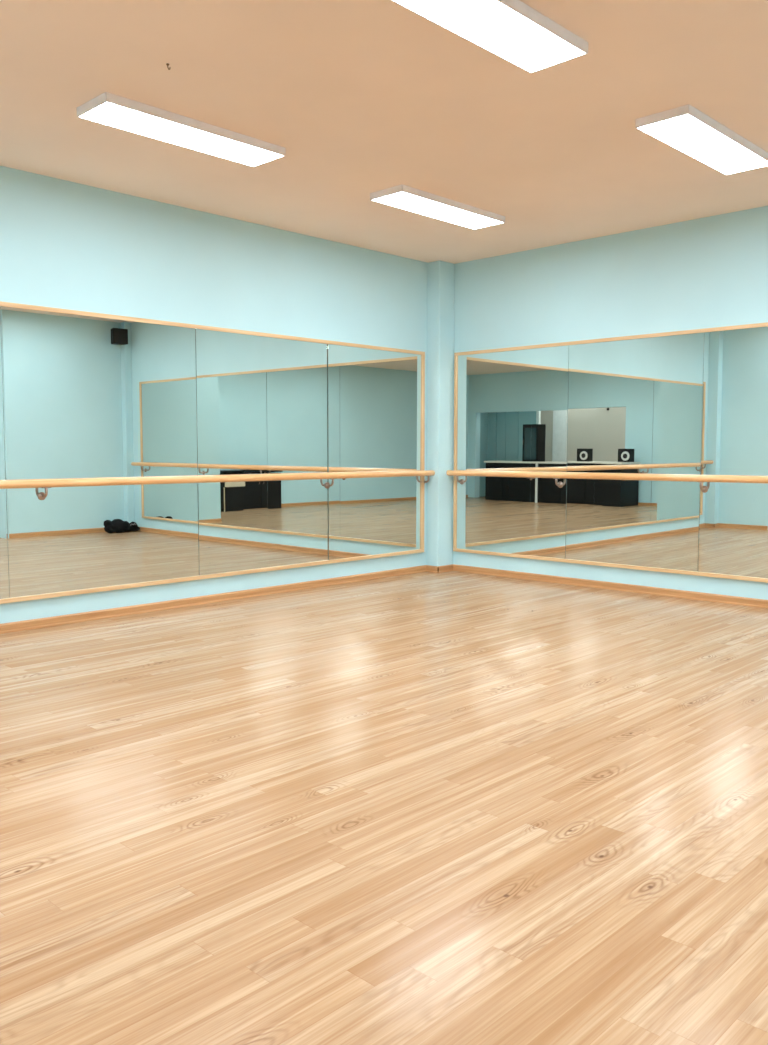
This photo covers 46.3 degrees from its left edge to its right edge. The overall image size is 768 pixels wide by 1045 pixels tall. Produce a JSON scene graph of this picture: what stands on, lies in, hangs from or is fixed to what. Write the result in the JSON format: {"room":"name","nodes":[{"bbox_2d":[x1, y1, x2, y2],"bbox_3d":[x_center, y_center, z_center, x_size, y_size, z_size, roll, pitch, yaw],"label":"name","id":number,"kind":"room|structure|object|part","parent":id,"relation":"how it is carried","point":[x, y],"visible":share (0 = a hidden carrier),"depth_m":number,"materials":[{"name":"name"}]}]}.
{"room":"exercise studio","nodes":[
{"label":"exercise studio","id":0,"kind":"room"},
{"bbox_2d":[0,166,426,623],"bbox_3d":[-3.436,-0.793,5.708,0.200,3.270,11.900,4,6,44],"label":"wall","id":1,"kind":"structure","parent":0,"point":[64,244],"depth_m":7.41,"materials":[{"name":"teal paint"}]},
{"bbox_2d":[0,301,424,603],"bbox_3d":[-1.719,-0.563,7.344,0.032,2.120,6.165,4,6,44],"label":"wall mirror","id":2,"kind":"object","parent":1,"relation":"attached to","point":[84,395],"visible":1,"depth_m":7.44,"materials":[{"name":"clear mirror"}]},
{"bbox_3d":[-3.260,-0.436,5.752,0.005,2.064,1.671,5,6,44],"label":"mirror panel","id":3,"kind":"part","parent":2,"relation":"part of","materials":[{"name":"silver metal"}]},
{"bbox_3d":[-2.120,-0.530,6.930,0.005,2.064,1.607,5,6,44],"label":"mirror panel","id":4,"kind":"part","parent":2,"relation":"part of","materials":[{"name":"silver metal"}]},
{"bbox_2d":[0,470,434,499],"bbox_3d":[-1.731,-0.296,7.275,0.102,0.153,6.460,4,6,44],"label":"ballet barre","id":5,"kind":"object","parent":2,"relation":"attached to","point":[48,483],"visible":1,"depth_m":7.38,"materials":[{"name":"brown wood"}]},
{"bbox_3d":[-1.715,-0.342,7.256,0.058,0.058,6.460,4,6,44],"label":"rail","id":6,"kind":"part","parent":5,"relation":"part of","materials":[{"name":"brown wood"}]},
{"bbox_3d":[-1.048,-0.619,8.038,0.005,2.064,1.477,5,6,43],"label":"mirror panel","id":7,"kind":"part","parent":2,"relation":"part of","materials":[{"name":"silver metal"}]},
{"bbox_3d":[-0.066,-0.700,9.053,0.005,2.064,1.346,5,6,43],"label":"mirror panel","id":8,"kind":"part","parent":2,"relation":"part of","materials":[{"name":"silver metal"}]},
{"bbox_2d":[0,565,425,633],"bbox_3d":[-1.756,0.676,7.412,0.022,0.068,6.390,4,6,44],"label":"baseboard","id":9,"kind":"structure","parent":1,"relation":"attached to","point":[178,603],"depth_m":7.55,"materials":[{"name":"brown wood"}]},
{"bbox_2d":[426,565,438,572],"bbox_3d":[0.514,0.498,9.640,0.186,0.068,0.022,4,6,44],"label":"baseboard","id":10,"kind":"structure","parent":1,"relation":"attached to","point":[429,568],"depth_m":9.64,"materials":[{"name":"brown wood"}]},
{"bbox_2d":[426,261,454,565],"bbox_3d":[0.602,-1.106,9.615,0.170,3.270,0.250,4,6,44],"label":"column","id":11,"kind":"structure","parent":1,"relation":"attached to","point":[440,274],"depth_m":9.53,"materials":[{"name":"teal paint"}]},
{"bbox_2d":[0,571,767,1044],"bbox_3d":[-0.940,1.237,1.783,9.450,0.150,14.300,4,6,44],"label":"floor","id":12,"kind":"structure","parent":0,"point":[451,807],"depth_m":3.16,"materials":[{"name":"brown wood"}]},
{"bbox_2d":[0,0,767,263],"bbox_3d":[-0.940,-2.172,1.510,9.450,0.150,14.300,4,6,44],"label":"ceiling","id":13,"kind":"structure","parent":0,"point":[362,98],"depth_m":5.15,"materials":[{"name":"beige paint"}]},
{"bbox_2d":[77,92,285,166],"bbox_3d":[-1.207,-2.393,5.528,0.335,0.052,1.280,4,6,44],"label":"ceiling light","id":14,"kind":"object","parent":13,"relation":"attached to","point":[109,109],"visible":1,"depth_m":5.41,"materials":[{"name":"white plastic"}]},
{"bbox_2d":[370,184,504,228],"bbox_3d":[0.459,-2.531,7.250,0.335,0.052,1.280,4,6,44],"label":"ceiling light","id":15,"kind":"object","parent":13,"relation":"attached to","point":[401,196],"visible":1,"depth_m":7.13,"materials":[{"name":"white plastic"}]},
{"bbox_2d":[391,0,587,72],"bbox_3d":[0.425,-2.272,4.013,0.335,0.052,1.280,4,6,44],"label":"ceiling light","id":16,"kind":"object","parent":13,"relation":"attached to","point":[512,31],"visible":1,"depth_m":4.12,"materials":[{"name":"white plastic"}]},
{"bbox_2d":[635,104,767,174],"bbox_3d":[2.064,-2.407,5.706,0.335,0.052,1.280,4,6,44],"label":"ceiling light","id":17,"kind":"object","parent":13,"relation":"attached to","point":[686,129],"visible":1,"depth_m":5.58,"materials":[{"name":"white plastic"}]},
{"bbox_2d":[453,206,767,599],"bbox_3d":[4.026,-0.867,6.635,9.250,3.270,0.200,4,6,44],"label":"wall","id":18,"kind":"structure","parent":0,"point":[712,271],"depth_m":8.22,"materials":[{"name":"teal paint"}]},
{"bbox_2d":[437,564,452,572],"bbox_3d":[0.666,0.495,9.671,0.022,0.068,0.266,4,6,44],"label":"baseboard","id":19,"kind":"structure","parent":18,"relation":"attached to","point":[446,568],"depth_m":9.66,"materials":[{"name":"brown wood"}]},
{"bbox_2d":[453,322,767,582],"bbox_3d":[2.925,-0.581,7.561,6.025,2.120,0.032,4,6,44],"label":"wall mirror","id":20,"kind":"object","parent":18,"relation":"attached to","point":[686,402],"visible":1,"depth_m":8.27,"materials":[{"name":"clear mirror"}]},
{"bbox_3d":[1.272,-0.708,9.151,1.376,2.064,0.005,4,6,44],"label":"mirror panel","id":21,"kind":"part","parent":20,"relation":"part of","materials":[{"name":"silver metal"}]},
{"bbox_2d":[446,470,767,492],"bbox_3d":[2.925,-0.315,7.507,6.200,0.153,0.102,4,6,44],"label":"ballet barre","id":22,"kind":"object","parent":20,"relation":"attached to","point":[555,475],"visible":1,"depth_m":8.22,"materials":[{"name":"brown wood"}]},
{"bbox_3d":[2.910,-0.361,7.487,6.200,0.058,0.058,4,6,44],"label":"rail","id":23,"kind":"part","parent":22,"relation":"part of","materials":[{"name":"brown wood"}]},
{"bbox_3d":[2.251,-0.632,8.210,1.337,2.064,0.006,4,6,44],"label":"mirror panel","id":24,"kind":"part","parent":20,"relation":"part of","materials":[{"name":"silver metal"}]},
{"bbox_3d":[3.294,-0.552,7.207,1.557,2.064,0.005,4,7,44],"label":"mirror panel","id":25,"kind":"part","parent":20,"relation":"part of","materials":[{"name":"silver metal"}]},
{"bbox_2d":[453,564,767,607],"bbox_3d":[3.013,0.663,7.583,6.310,0.068,0.022,4,6,44],"label":"baseboard","id":26,"kind":"structure","parent":18,"relation":"attached to","point":[753,602],"depth_m":8.36,"materials":[{"name":"brown wood"}]}
]}

